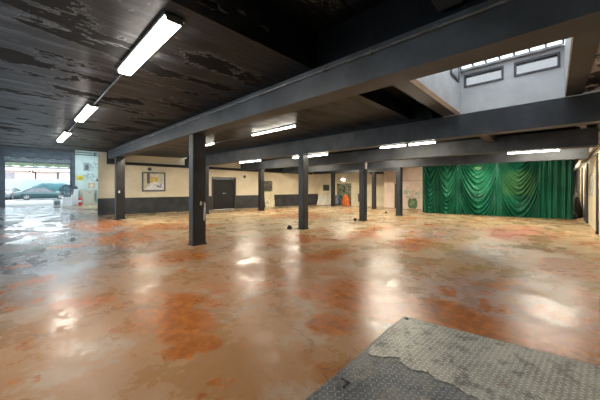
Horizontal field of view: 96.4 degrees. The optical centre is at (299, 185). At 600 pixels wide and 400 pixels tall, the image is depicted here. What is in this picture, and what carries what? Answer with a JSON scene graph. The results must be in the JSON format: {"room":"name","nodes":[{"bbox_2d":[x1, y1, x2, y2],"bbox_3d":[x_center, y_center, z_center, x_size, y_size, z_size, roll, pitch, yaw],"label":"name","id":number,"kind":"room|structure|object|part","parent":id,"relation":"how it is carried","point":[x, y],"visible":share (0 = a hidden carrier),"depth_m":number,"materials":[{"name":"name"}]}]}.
{"room":"empty warehouse","nodes":[
{"label":"empty warehouse","id":0,"kind":"room"},
{"bbox_2d":[0,144,74,207],"bbox_3d":[-20.749,-0.900,18.987,0.360,4.800,7.380,0,0,43],"label":"wall","id":1,"kind":"structure","parent":0,"point":[72,154],"depth_m":19.60,"materials":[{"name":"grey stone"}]},
{"bbox_2d":[3,150,70,206],"bbox_3d":[-19.543,-0.490,20.083,0.280,3.980,3.650,0,0,43],"label":"roller shutter","id":2,"kind":"object","parent":1,"relation":"attached to","point":[22,157],"visible":0.96,"depth_m":19.90,"materials":[{"name":"grey metal"}]},
{"bbox_3d":[-20.802,-0.100,18.872,0.120,3.200,0.060,0,0,44],"label":"guide rail","id":3,"kind":"part","parent":2,"relation":"part of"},
{"bbox_2d":[3,150,70,159],"bbox_3d":[-19.489,-2.270,20.031,0.130,0.420,3.650,0,0,44],"label":"hood","id":4,"kind":"object","parent":2,"relation":"attached to","point":[6,154],"depth_m":19.80,"materials":[{"name":"metal"}]},
{"bbox_3d":[-19.584,-1.750,20.156,0.080,0.100,3.600,0,0,44],"label":"rail","id":5,"kind":"part","parent":2,"relation":"part of","materials":[{"name":"grey metal"}]},
{"bbox_2d":[75,150,97,203],"bbox_3d":[-17.604,-0.900,22.344,0.300,4.800,1.820,0,0,43],"label":"wall","id":6,"kind":"structure","parent":0,"point":[80,160],"depth_m":22.11,"materials":[{"name":"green paint"}]},
{"bbox_2d":[76,175,83,179],"bbox_3d":[-17.893,-0.665,21.805,0.018,0.390,0.480,0,0,43],"label":"poster","id":7,"kind":"object","parent":6,"relation":"attached to","point":[78,177],"visible":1,"depth_m":21.77,"materials":[{"name":"yellow paper"}]},
{"bbox_2d":[84,163,89,170],"bbox_3d":[-17.604,-1.585,22.110,0.018,0.670,0.400,0,0,43],"label":"poster","id":8,"kind":"object","parent":6,"relation":"attached to","point":[86,165],"visible":1,"depth_m":22.12,"materials":[{"name":"grey paper"}]},
{"bbox_2d":[88,183,94,187],"bbox_3d":[-17.380,-0.045,22.346,0.018,0.430,0.450,0,0,43],"label":"poster","id":9,"kind":"object","parent":6,"relation":"attached to","point":[90,185],"visible":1,"depth_m":22.34,"materials":[{"name":"white paper"}]},
{"bbox_2d":[94,190,96,200],"bbox_3d":[-17.239,0.825,22.494,0.018,0.950,0.340,0,0,43],"label":"poster","id":10,"kind":"object","parent":6,"relation":"attached to","point":[95,191],"visible":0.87,"depth_m":22.53,"materials":[{"name":"white paper"}]},
{"bbox_2d":[98,152,317,197],"bbox_3d":[-4.479,-0.150,17.814,14.300,3.300,0.300,0,0,-35],"label":"wall","id":11,"kind":"structure","parent":0,"point":[176,179],"depth_m":15.72,"materials":[{"name":"beige paint"}]},
{"bbox_2d":[142,172,164,190],"bbox_3d":[-8.186,-0.235,15.018,1.160,1.070,0.078,0,0,-35],"label":"framed picture","id":12,"kind":"object","parent":11,"relation":"attached to","point":[151,181],"visible":1,"depth_m":15.01},
{"bbox_2d":[98,194,317,214],"bbox_3d":[-4.501,1.065,17.791,14.262,0.870,0.312,0,0,-35],"label":"wainscoting","id":13,"kind":"structure","parent":11,"relation":"attached to","point":[106,206],"depth_m":15.50,"materials":[{"name":"grey paint"}]},
{"bbox_2d":[125,162,312,174],"bbox_3d":[-4.451,-1.105,17.554,13.150,0.390,0.160,0,0,-35],"label":"cable tray","id":14,"kind":"object","parent":11,"relation":"attached to","point":[126,163],"visible":0.64,"depth_m":15.79,"materials":[{"name":"black paint"}]},
{"bbox_2d":[212,177,235,209],"bbox_3d":[-4.933,0.470,17.363,1.600,2.060,0.165,0,0,-35],"label":"double door","id":15,"kind":"structure","parent":11,"relation":"in","point":[223,188],"depth_m":17.34,"materials":[{"name":"black paint"}]},
{"bbox_2d":[264,181,271,191],"bbox_3d":[-2.309,0.030,19.107,0.740,0.780,0.038,0,0,-35],"label":"picture","id":16,"kind":"object","parent":11,"relation":"attached to","point":[267,184],"visible":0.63,"depth_m":19.09},
{"bbox_2d":[264,168,281,170],"bbox_3d":[-1.160,-1.360,19.915,6.450,0.480,0.020,0,0,-35],"label":"trim","id":17,"kind":"structure","parent":11,"relation":"attached to","point":[275,169],"depth_m":19.52,"materials":[{"name":"black paint"}]},
{"bbox_2d":[0,204,599,399],"bbox_3d":[-2.199,1.600,17.113,29.250,0.200,30.200,0,0,43],"label":"floor","id":18,"kind":"structure","parent":0,"point":[93,306],"depth_m":3.71,"materials":[{"name":"paint"}]},
{"bbox_2d":[53,199,60,206],"bbox_3d":[-17.991,1.250,19.830,0.440,0.500,0.440,0,0,43],"label":"tub","id":19,"kind":"object","parent":18,"relation":"on","point":[56,202],"visible":0.89,"depth_m":19.70,"materials":[{"name":"white plastic"}]},
{"bbox_2d":[59,184,73,205],"bbox_3d":[-17.532,0.676,20.152,0.856,1.648,0.911,0,0,43],"label":"potted plant","id":20,"kind":"object","parent":18,"relation":"on","point":[66,201],"visible":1,"depth_m":20.02,"materials":[{"name":"plant"}]},
{"bbox_2d":[62,197,71,205],"bbox_3d":[-17.540,1.170,20.160,0.540,0.660,0.540,0,0,44],"label":"tub","id":21,"kind":"object","parent":20,"relation":"in","point":[66,201],"depth_m":20.00,"materials":[{"name":"white plastic"}]},
{"bbox_2d":[71,189,77,204],"bbox_3d":[-17.902,0.875,21.289,0.520,1.250,0.400,0,0,43],"label":"cabinet","id":22,"kind":"object","parent":18,"relation":"on","point":[74,201],"visible":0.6,"depth_m":21.11,"materials":[{"name":"plastic"}]},
{"bbox_2d":[78,196,82,204],"bbox_3d":[-17.005,1.137,20.734,0.223,0.725,0.254,0,0,17],"label":"fire extinguisher","id":23,"kind":"object","parent":18,"relation":"on","point":[80,200],"visible":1,"depth_m":20.66,"materials":[{"name":"red metal"}]},
{"bbox_2d":[80,190,93,204],"bbox_3d":[-17.398,0.899,21.915,0.230,1.211,0.920,0,0,43],"label":"panel","id":24,"kind":"object","parent":18,"relation":"on","point":[88,195],"visible":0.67,"depth_m":21.92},
{"bbox_2d":[115,157,125,219],"bbox_3d":[-8.137,0.095,12.105,0.310,2.810,0.380,0,0,43],"label":"column","id":25,"kind":"structure","parent":18,"relation":"on","point":[119,161],"depth_m":11.98,"materials":[{"name":"metal"}]},
{"bbox_2d":[108,0,599,158],"bbox_3d":[-3.106,-1.515,7.332,16.600,0.410,0.360,0,0,43],"label":"concrete beam","id":26,"kind":"structure","parent":25,"relation":"on","point":[513,26],"depth_m":2.99,"materials":[{"name":"grey paint"}]},
{"bbox_2d":[109,0,511,151],"bbox_3d":[-3.120,-1.630,7.063,16.150,0.064,0.043,0,0,43],"label":"conduit","id":27,"kind":"object","parent":26,"relation":"attached to","point":[436,27],"visible":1,"depth_m":3.29,"materials":[{"name":"black metal"}]},
{"bbox_2d":[188,134,206,245],"bbox_3d":[-2.646,0.095,6.909,0.290,2.810,0.380,0,0,43],"label":"column","id":28,"kind":"structure","parent":18,"relation":"on","point":[197,143],"depth_m":6.80,"materials":[{"name":"paint"}]},
{"bbox_2d":[206,165,209,213],"bbox_3d":[-5.047,0.200,14.322,0.280,2.600,0.310,0,0,43],"label":"column","id":29,"kind":"structure","parent":18,"relation":"on","point":[207,166],"depth_m":14.27,"materials":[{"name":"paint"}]},
{"bbox_2d":[258,169,263,210],"bbox_3d":[-2.376,0.230,16.433,0.310,2.540,0.310,0,0,43],"label":"column","id":30,"kind":"structure","parent":18,"relation":"on","point":[260,171],"depth_m":16.33,"materials":[{"name":"paint"}]},
{"bbox_2d":[264,191,274,207],"bbox_3d":[-2.157,0.947,18.940,0.760,1.120,0.270,0,0,-35],"label":"leaning board","id":31,"kind":"object","parent":18,"relation":"on","point":[268,195],"visible":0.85,"depth_m":18.91,"materials":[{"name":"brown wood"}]},
{"bbox_2d":[297,154,308,229],"bbox_3d":[0.118,0.200,9.421,0.280,2.600,0.310,0,0,43],"label":"column","id":32,"kind":"structure","parent":18,"relation":"on","point":[302,158],"depth_m":9.32,"materials":[{"name":"metal"}]},
{"bbox_2d":[317,195,327,204],"bbox_3d":[1.815,1.106,21.377,0.950,0.796,0.255,0,0,22],"label":"leaning board","id":33,"kind":"object","parent":18,"relation":"on","point":[322,199],"visible":0.9,"depth_m":21.35,"materials":[{"name":"beige wood"}]},
{"bbox_2d":[328,193,330,204],"bbox_3d":[2.420,1.037,21.193,0.500,0.932,0.243,0,0,22],"label":"leaning board","id":34,"kind":"object","parent":18,"relation":"on","point":[329,195],"visible":0.5,"depth_m":21.21,"materials":[{"name":"beige wood"}]},
{"bbox_2d":[331,173,334,205],"bbox_3d":[2.448,0.290,19.831,0.290,2.420,0.260,0,0,43],"label":"column","id":35,"kind":"structure","parent":18,"relation":"on","point":[333,174],"depth_m":19.73,"materials":[{"name":"paint"}]},
{"bbox_2d":[335,195,338,204],"bbox_3d":[2.874,1.100,20.928,0.390,0.800,0.400,0,0,43],"label":"bag","id":36,"kind":"object","parent":18,"relation":"on","point":[336,196],"visible":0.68,"depth_m":20.79,"materials":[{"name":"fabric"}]},
{"bbox_2d":[342,195,349,205],"bbox_3d":[3.552,1.080,20.711,0.699,0.840,0.264,0,0,22],"label":"sack","id":37,"kind":"object","parent":18,"relation":"on","point":[345,201],"visible":0.98,"depth_m":20.61,"materials":[{"name":"fabric"}]},
{"bbox_2d":[358,162,367,220],"bbox_3d":[2.734,0.230,11.612,0.280,2.540,0.310,0,0,43],"label":"column","id":38,"kind":"structure","parent":18,"relation":"on","point":[362,165],"depth_m":11.52,"materials":[{"name":"paint"}]},
{"bbox_2d":[371,172,376,208],"bbox_3d":[4.846,0.290,17.542,0.260,2.420,0.260,0,0,43],"label":"column","id":39,"kind":"structure","parent":18,"relation":"on","point":[373,173],"depth_m":17.46,"materials":[{"name":"metal"}]},
{"bbox_2d":[395,168,402,215],"bbox_3d":[5.047,0.285,13.628,0.280,2.430,0.320,0,0,43],"label":"column","id":40,"kind":"structure","parent":18,"relation":"on","point":[399,171],"depth_m":13.54,"materials":[{"name":"paint"}]},
{"bbox_2d":[422,165,458,213],"bbox_3d":[7.608,0.068,14.565,1.766,2.865,0.397,0,0,30],"label":"curtain","id":41,"kind":"object","parent":18,"relation":"on","point":[440,184],"visible":0.91,"depth_m":14.56,"materials":[{"name":"green fabric"}]},
{"bbox_2d":[305,316,599,399],"bbox_3d":[0.758,1.488,1.031,2.220,0.021,4.340,0,0,43],"label":"plate","id":42,"kind":"object","parent":18,"relation":"on","point":[413,359],"visible":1,"depth_m":2.14,"materials":[{"name":"metal"}]},
{"bbox_2d":[459,163,496,215],"bbox_3d":[9.086,0.068,13.724,1.681,2.867,0.406,0,0,30],"label":"curtain","id":43,"kind":"object","parent":18,"relation":"on","point":[477,182],"visible":0.93,"depth_m":13.71,"materials":[{"name":"green fabric"}]},
{"bbox_2d":[497,161,539,217],"bbox_3d":[10.485,0.067,12.869,1.646,2.865,0.365,0,0,30],"label":"curtain","id":44,"kind":"object","parent":18,"relation":"on","point":[518,183],"visible":0.94,"depth_m":12.86,"materials":[{"name":"green fabric"}]},
{"bbox_2d":[540,160,572,218],"bbox_3d":[11.716,0.068,12.254,1.145,2.856,0.132,0,0,30],"label":"curtain","id":45,"kind":"object","parent":18,"relation":"on","point":[556,177],"visible":0.95,"depth_m":12.22,"materials":[{"name":"green fabric"}]},
{"bbox_2d":[573,192,581,217],"bbox_3d":[13.142,0.900,12.744,0.357,1.200,0.808,0,0,43],"label":"bundle","id":46,"kind":"object","parent":18,"relation":"on","point":[577,209],"visible":0.7,"depth_m":12.54,"materials":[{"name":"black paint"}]},
{"bbox_2d":[0,0,599,164],"bbox_3d":[-2.199,-2.370,17.113,29.250,1.860,30.200,0,0,43],"label":"ceiling","id":47,"kind":"structure","parent":0,"point":[58,57],"depth_m":3.88,"materials":[{"name":"black paint"}]},
{"bbox_2d":[0,146,96,153],"bbox_3d":[-12.280,-1.600,10.826,0.040,0.040,6.600,0,0,43],"label":"conduit","id":48,"kind":"object","parent":47,"relation":"attached to","point":[0,146],"visible":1,"depth_m":11.91,"materials":[{"name":"grey metal"}]},
{"bbox_2d":[56,131,72,141],"bbox_3d":[-8.099,-1.681,9.189,2.400,0.068,0.210,0,0,43],"label":"fluorescent light","id":49,"kind":"object","parent":47,"relation":"attached to","point":[65,134],"visible":0.95,"depth_m":8.93,"materials":[{"name":"white plastic"}]},
{"bbox_2d":[57,132,69,141],"bbox_3d":[-8.099,-1.667,9.189,2.360,0.035,0.160,0,0,44],"label":"diffuser","id":50,"kind":"object","parent":49,"relation":"attached to","point":[64,135],"depth_m":9.06,"materials":[{"name":"white plastic"}]},
{"bbox_2d":[74,103,99,121],"bbox_3d":[-4.980,-1.681,6.229,1.900,0.068,0.210,0,0,43],"label":"fluorescent light","id":51,"kind":"object","parent":47,"relation":"attached to","point":[88,109],"visible":1,"depth_m":6.02,"materials":[{"name":"white plastic"}]},
{"bbox_2d":[93,74,122,104],"bbox_3d":[-3.453,-1.690,4.780,2.270,0.032,0.032,0,0,43],"label":"conduit","id":52,"kind":"object","parent":47,"relation":"attached to","point":[120,75],"visible":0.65,"depth_m":4.65,"materials":[{"name":"grey metal"}]},
{"bbox_2d":[107,151,114,163],"bbox_3d":[-9.422,-1.420,13.562,0.570,0.600,0.730,0,0,-35],"label":"duct","id":53,"kind":"object","parent":47,"relation":"attached to","point":[109,161],"visible":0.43,"depth_m":13.20,"materials":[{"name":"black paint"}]},
{"bbox_2d":[116,11,184,75],"bbox_3d":[-1.930,-1.681,3.334,1.850,0.068,0.210,0,0,43],"label":"fluorescent light","id":54,"kind":"object","parent":47,"relation":"attached to","point":[166,25],"visible":1,"depth_m":3.09,"materials":[{"name":"white plastic"}]},
{"bbox_2d":[216,135,250,142],"bbox_3d":[-2.373,-1.620,9.310,2.300,0.028,0.028,0,0,43],"label":"conduit","id":55,"kind":"object","parent":47,"relation":"attached to","point":[247,135],"visible":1,"depth_m":9.15,"materials":[{"name":"black metal"}]},
{"bbox_2d":[251,124,296,135],"bbox_3d":[-0.810,-1.621,7.827,1.950,0.068,0.080,0,0,43],"label":"fluorescent light","id":56,"kind":"object","parent":47,"relation":"attached to","point":[292,125],"visible":1,"depth_m":7.71,"materials":[{"name":"white plastic"}]},
{"bbox_2d":[313,168,395,173],"bbox_3d":[3.594,-1.180,18.750,6.800,0.520,0.250,0,0,43],"label":"concrete beam","id":57,"kind":"structure","parent":47,"relation":"attached to","point":[387,169],"depth_m":18.48,"materials":[{"name":"grey paint"}]},
{"bbox_2d":[185,92,599,166],"bbox_3d":[-0.600,-1.340,10.082,16.750,0.480,0.300,0,0,43],"label":"concrete beam","id":58,"kind":"structure","parent":47,"relation":"attached to","point":[579,110],"depth_m":6.06,"materials":[{"name":"grey paint"}]},
{"bbox_2d":[239,159,261,162],"bbox_3d":[-2.159,-1.066,11.562,1.550,0.068,0.080,0,0,43],"label":"fluorescent light","id":59,"kind":"object","parent":58,"relation":"attached to","point":[258,159],"visible":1,"depth_m":11.47,"materials":[{"name":"white plastic"}]},
{"bbox_2d":[292,153,328,157],"bbox_3d":[0.328,-1.066,9.476,1.670,0.068,0.080,0,0,43],"label":"fluorescent light","id":60,"kind":"object","parent":58,"relation":"attached to","point":[321,154],"visible":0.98,"depth_m":9.23,"materials":[{"name":"white plastic"}]},
{"bbox_2d":[379,143,406,148],"bbox_3d":[2.479,-1.066,7.160,0.740,0.068,0.080,0,0,43],"label":"fluorescent light","id":61,"kind":"object","parent":58,"relation":"attached to","point":[403,144],"visible":1,"depth_m":7.11,"materials":[{"name":"white plastic"}]},
{"bbox_2d":[380,145,405,148],"bbox_3d":[2.479,-1.052,7.160,0.700,0.035,0.030,0,0,44],"label":"diffuser","id":62,"kind":"object","parent":61,"relation":"attached to","point":[386,146],"depth_m":7.19,"materials":[{"name":"white plastic"}]},
{"bbox_2d":[408,140,436,145],"bbox_3d":[3.020,-1.066,6.647,0.670,0.068,0.080,0,0,43],"label":"fluorescent light","id":63,"kind":"object","parent":58,"relation":"attached to","point":[430,141],"visible":1,"depth_m":6.60,"materials":[{"name":"white plastic"}]},
{"bbox_2d":[241,127,597,169],"bbox_3d":[1.925,-1.270,12.372,15.860,0.460,0.300,0,0,43],"label":"concrete beam","id":64,"kind":"structure","parent":47,"relation":"attached to","point":[585,137],"depth_m":8.98,"materials":[{"name":"grey paint"}]},
{"bbox_2d":[507,148,559,153],"bbox_3d":[6.753,-1.006,7.791,1.170,0.068,0.080,0,0,43],"label":"fluorescent light","id":65,"kind":"object","parent":64,"relation":"attached to","point":[555,149],"visible":0.99,"depth_m":7.75,"materials":[{"name":"white plastic"}]},
{"bbox_2d":[561,146,596,149],"bbox_3d":[7.427,-1.020,7.151,0.670,0.032,0.032,0,0,43],"label":"conduit","id":66,"kind":"object","parent":64,"relation":"attached to","point":[588,146],"visible":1,"depth_m":7.13,"materials":[{"name":"grey metal"}]},
{"bbox_2d":[393,81,455,116],"bbox_3d":[2.225,-2.150,4.858,0.260,1.100,3.390,0,0,43],"label":"cross beam","id":67,"kind":"structure","parent":47,"relation":"attached to","point":[408,87],"depth_m":4.85,"materials":[{"name":"grey paint"}]},
{"bbox_2d":[282,148,587,172],"bbox_3d":[4.279,-1.185,14.344,15.160,0.510,0.300,0,0,43],"label":"concrete beam","id":68,"kind":"structure","parent":47,"relation":"attached to","point":[578,153],"depth_m":11.58,"materials":[{"name":"grey paint"}]},
{"bbox_2d":[431,0,462,11],"bbox_3d":[-0.964,-2.025,0.088,0.220,0.450,7.200,0,0,43],"label":"cross beam","id":69,"kind":"structure","parent":47,"relation":"attached to","point":[440,5],"depth_m":2.64,"materials":[{"name":"grey paint"}]},
{"bbox_2d":[478,135,495,142],"bbox_3d":[4.904,-1.465,7.202,0.200,0.230,3.100,0,0,43],"label":"cross beam","id":70,"kind":"structure","parent":47,"relation":"attached to","point":[490,138],"depth_m":7.78,"materials":[{"name":"black paint"}]},
{"bbox_2d":[566,30,599,95],"bbox_3d":[3.665,-2.400,3.491,0.210,1.600,3.390,0,0,43],"label":"cross beam","id":71,"kind":"structure","parent":47,"relation":"attached to","point":[584,47],"depth_m":3.42,"materials":[{"name":"grey paint"}]},
{"bbox_2d":[318,172,383,205],"bbox_3d":[3.975,-0.050,20.892,5.270,3.100,0.250,0,0,22],"label":"wall","id":72,"kind":"structure","parent":0,"point":[323,179],"depth_m":20.64,"materials":[{"name":"beige paint"}]},
{"bbox_2d":[323,185,328,190],"bbox_3d":[2.096,0.140,21.486,0.500,0.480,0.038,0,0,22],"label":"picture","id":73,"kind":"object","parent":72,"relation":"attached to","point":[325,187],"visible":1,"depth_m":21.47},
{"bbox_2d":[337,183,350,204],"bbox_3d":[3.474,0.650,21.108,1.140,1.700,0.040,0,0,22],"label":"door","id":74,"kind":"structure","parent":72,"relation":"in","point":[342,188],"depth_m":21.11,"materials":[{"name":"paint"}]},
{"bbox_2d":[336,182,351,204],"bbox_3d":[3.418,0.605,20.969,1.300,1.790,0.020,0,0,22],"label":"trim","id":75,"kind":"structure","parent":72,"relation":"attached to","point":[336,182],"depth_m":20.73,"materials":[{"name":"beige paint"}]},
{"bbox_2d":[384,167,422,208],"bbox_3d":[9.255,0.000,15.963,8.950,3.000,0.200,0,0,43],"label":"wall","id":76,"kind":"structure","parent":0,"point":[410,173],"depth_m":17.92,"materials":[{"name":"paint"}]},
{"bbox_2d":[403,180,419,208],"bbox_3d":[7.390,0.545,17.557,1.950,1.870,0.048,0,0,43],"label":"mural","id":77,"kind":"object","parent":76,"relation":"attached to","point":[411,191],"visible":0.98,"depth_m":17.59,"materials":[{"name":"paint"}]},
{"bbox_2d":[410,37,599,117],"bbox_3d":[3.251,-2.355,4.043,3.350,1.530,3.620,0,0,43],"label":"wall","id":78,"kind":"structure","parent":0,"point":[551,84],"depth_m":5.21,"materials":[{"name":"white paint"}]},
{"bbox_2d":[451,68,458,81],"bbox_3d":[3.194,-2.375,5.516,0.020,0.310,0.600,0,0,43],"label":"window","id":79,"kind":"structure","parent":78,"relation":"in","point":[454,72],"depth_m":5.53,"materials":[{"name":"glass"}]},
{"bbox_3d":[3.192,-2.375,5.518,0.010,0.210,0.500,0,0,44],"label":"pane","id":80,"kind":"part","parent":79,"relation":"part of","materials":[{"name":"glass"}]},
{"bbox_2d":[464,65,503,87],"bbox_3d":[3.866,-2.288,5.657,0.700,0.285,0.070,0,0,43],"label":"window","id":81,"kind":"structure","parent":78,"relation":"in","point":[494,74],"depth_m":5.62,"materials":[{"name":"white glass"}]},
{"bbox_3d":[3.866,-2.288,5.657,0.620,0.205,0.010,0,0,44],"label":"pane","id":82,"kind":"part","parent":81,"relation":"part of","materials":[{"name":"clear glass"}]},
{"bbox_2d":[459,39,564,72],"bbox_3d":[3.021,-2.780,4.178,1.630,0.559,3.280,0,0,43],"label":"window","id":83,"kind":"structure","parent":78,"relation":"in","point":[559,45],"depth_m":5.25,"materials":[{"name":"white glass"}]},
{"bbox_2d":[514,51,559,76],"bbox_3d":[4.475,-2.288,5.079,0.660,0.285,0.070,0,0,43],"label":"window","id":84,"kind":"structure","parent":78,"relation":"in","point":[549,61],"depth_m":5.05,"materials":[{"name":"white glass"}]},
{"bbox_3d":[4.475,-2.288,5.079,0.580,0.205,0.010,0,0,44],"label":"pane","id":85,"kind":"part","parent":84,"relation":"part of","materials":[{"name":"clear glass"}]},
{"bbox_2d":[573,165,574,196],"bbox_3d":[18.419,0.000,18.502,1.250,3.000,0.200,0,0,43],"label":"wall","id":86,"kind":"structure","parent":0,"point":[573,165],"depth_m":18.21,"materials":[{"name":"black paint"}]},
{"bbox_2d":[575,145,599,234],"bbox_3d":[8.319,-0.400,7.132,0.250,3.800,30.200,0,0,43],"label":"wall","id":87,"kind":"structure","parent":0,"point":[592,162],"depth_m":9.68,"materials":[{"name":"beige paint"}]},
{"bbox_2d":[576,172,577,192],"bbox_3d":[16.707,0.344,16.198,0.058,2.312,0.960,0,0,43],"label":"wall post","id":88,"kind":"object","parent":87,"relation":"attached to","point":[576,172],"visible":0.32,"depth_m":15.85,"materials":[{"name":"grey paint"}]},
{"bbox_2d":[578,170,579,196],"bbox_3d":[15.089,0.322,14.493,0.058,2.356,0.660,0,0,43],"label":"wall post","id":89,"kind":"object","parent":87,"relation":"attached to","point":[578,170],"visible":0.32,"depth_m":14.27,"materials":[{"name":"grey paint"}]},
{"bbox_2d":[581,167,582,216],"bbox_3d":[13.747,0.305,13.079,0.058,2.389,0.760,0,0,43],"label":"wall post","id":90,"kind":"object","parent":87,"relation":"attached to","point":[582,167],"visible":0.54,"depth_m":12.82,"materials":[{"name":"grey paint"}]},
{"bbox_2d":[584,163,587,222],"bbox_3d":[12.061,0.286,11.302,0.058,2.428,1.260,0,0,43],"label":"wall post","id":91,"kind":"object","parent":87,"relation":"attached to","point":[586,164],"visible":0.89,"depth_m":10.91,"materials":[{"name":"grey paint"}]},
{"bbox_2d":[573,134,599,172],"bbox_3d":[12.347,-1.140,11.718,0.170,0.530,17.003,0,0,43],"label":"pipe","id":92,"kind":"object","parent":87,"relation":"attached to","point":[590,150],"visible":0.68,"depth_m":9.62,"materials":[{"name":"metal"}]},
{"bbox_2d":[574,148,599,173],"bbox_3d":[12.395,-0.970,11.674,0.040,0.340,17.001,0,0,43],"label":"pipe","id":93,"kind":"object","parent":87,"relation":"attached to","point":[598,150],"visible":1,"depth_m":9.79,"materials":[{"name":"beige metal"}]},
{"bbox_2d":[589,175,592,195],"bbox_3d":[10.774,-0.025,9.931,0.038,0.750,1.000,0,0,43],"label":"notice board","id":94,"kind":"object","parent":87,"relation":"attached to","point":[590,176],"visible":1,"depth_m":9.58,"materials":[{"name":"yellow paper"}]},
{"bbox_2d":[595,154,598,233],"bbox_3d":[9.307,0.246,8.400,0.058,2.508,0.260,0,0,43],"label":"wall post","id":95,"kind":"object","parent":87,"relation":"attached to","point":[597,155],"visible":1,"depth_m":8.33,"materials":[{"name":"grey paint"}]},
{"label":"outside","id":96,"kind":"structure","parent":0,"visible":0},
{"bbox_2d":[5,198,62,206],"bbox_3d":[-42.890,1.627,44.147,67.000,0.245,95.000,0,0,44],"label":"ground","id":97,"kind":"structure","parent":96,"point":[35,201],"depth_m":24.45,"materials":[{"name":"concrete"}]},
{"bbox_2d":[5,188,22,199],"bbox_3d":[-33.147,0.843,30.410,1.800,1.307,4.610,0,0,-27],"label":"parked car","id":98,"kind":"object","parent":97,"relation":"on","point":[9,192],"visible":0.48,"depth_m":29.48,"materials":[{"name":"silver metal"}]},
{"bbox_2d":[5,167,31,178],"bbox_3d":[-45.156,-0.700,38.853,7.800,4.400,8.800,0,0,43],"label":"house","id":99,"kind":"structure","parent":97,"relation":"on","point":[10,172],"depth_m":38.69,"materials":[{"name":"paint"}]},
{"bbox_3d":[-41.163,-1.425,37.890,0.020,0.850,0.960,0,0,44],"label":"pane","id":100,"kind":"part","parent":99,"relation":"part of","materials":[{"name":"glass"}]},
{"bbox_2d":[5,179,69,198],"bbox_3d":[-31.430,0.325,35.340,0.250,2.350,52.000,0,0,43],"label":"wall","id":101,"kind":"structure","parent":97,"relation":"on","point":[21,184],"depth_m":32.90,"materials":[{"name":"white paint"}]},
{"bbox_2d":[5,157,70,168],"bbox_3d":[-21.870,-0.315,22.133,5.001,3.630,12.001,0,0,43],"label":"canopy","id":102,"kind":"object","parent":97,"relation":"on","point":[8,164],"visible":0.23,"depth_m":23.32,"materials":[{"name":"white metal"}]},
{"bbox_3d":[-23.648,-1.650,23.820,0.100,0.120,12.000,0,0,44],"label":"rail","id":103,"kind":"part","parent":102,"relation":"part of","materials":[{"name":"white metal"}]},
{"bbox_2d":[13,188,69,199],"bbox_3d":[-28.671,0.843,29.930,1.800,1.307,4.610,0,0,43],"label":"parked car","id":104,"kind":"object","parent":97,"relation":"on","point":[29,193],"visible":0.94,"depth_m":29.10,"materials":[{"name":"teal paint"}]},
{"bbox_2d":[32,168,56,178],"bbox_3d":[-40.438,-0.650,42.372,7.800,4.300,2.600,0,0,43],"label":"house","id":105,"kind":"structure","parent":97,"relation":"on","point":[39,173],"depth_m":40.26,"materials":[{"name":"paint"}]},
{"bbox_2d":[30,183,69,198],"bbox_3d":[-30.657,0.551,33.504,1.900,1.831,4.508,0,0,43],"label":"parked car","id":106,"kind":"object","parent":97,"relation":"on","point":[53,186],"visible":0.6,"depth_m":32.79,"materials":[{"name":"teal metal"}]},
{"bbox_2d":[55,169,69,179],"bbox_3d":[-38.725,-0.750,48.536,7.800,4.500,8.500,0,0,43],"label":"house","id":107,"kind":"structure","parent":97,"relation":"on","point":[62,174],"depth_m":43.92,"materials":[{"name":"paint"}]}
]}

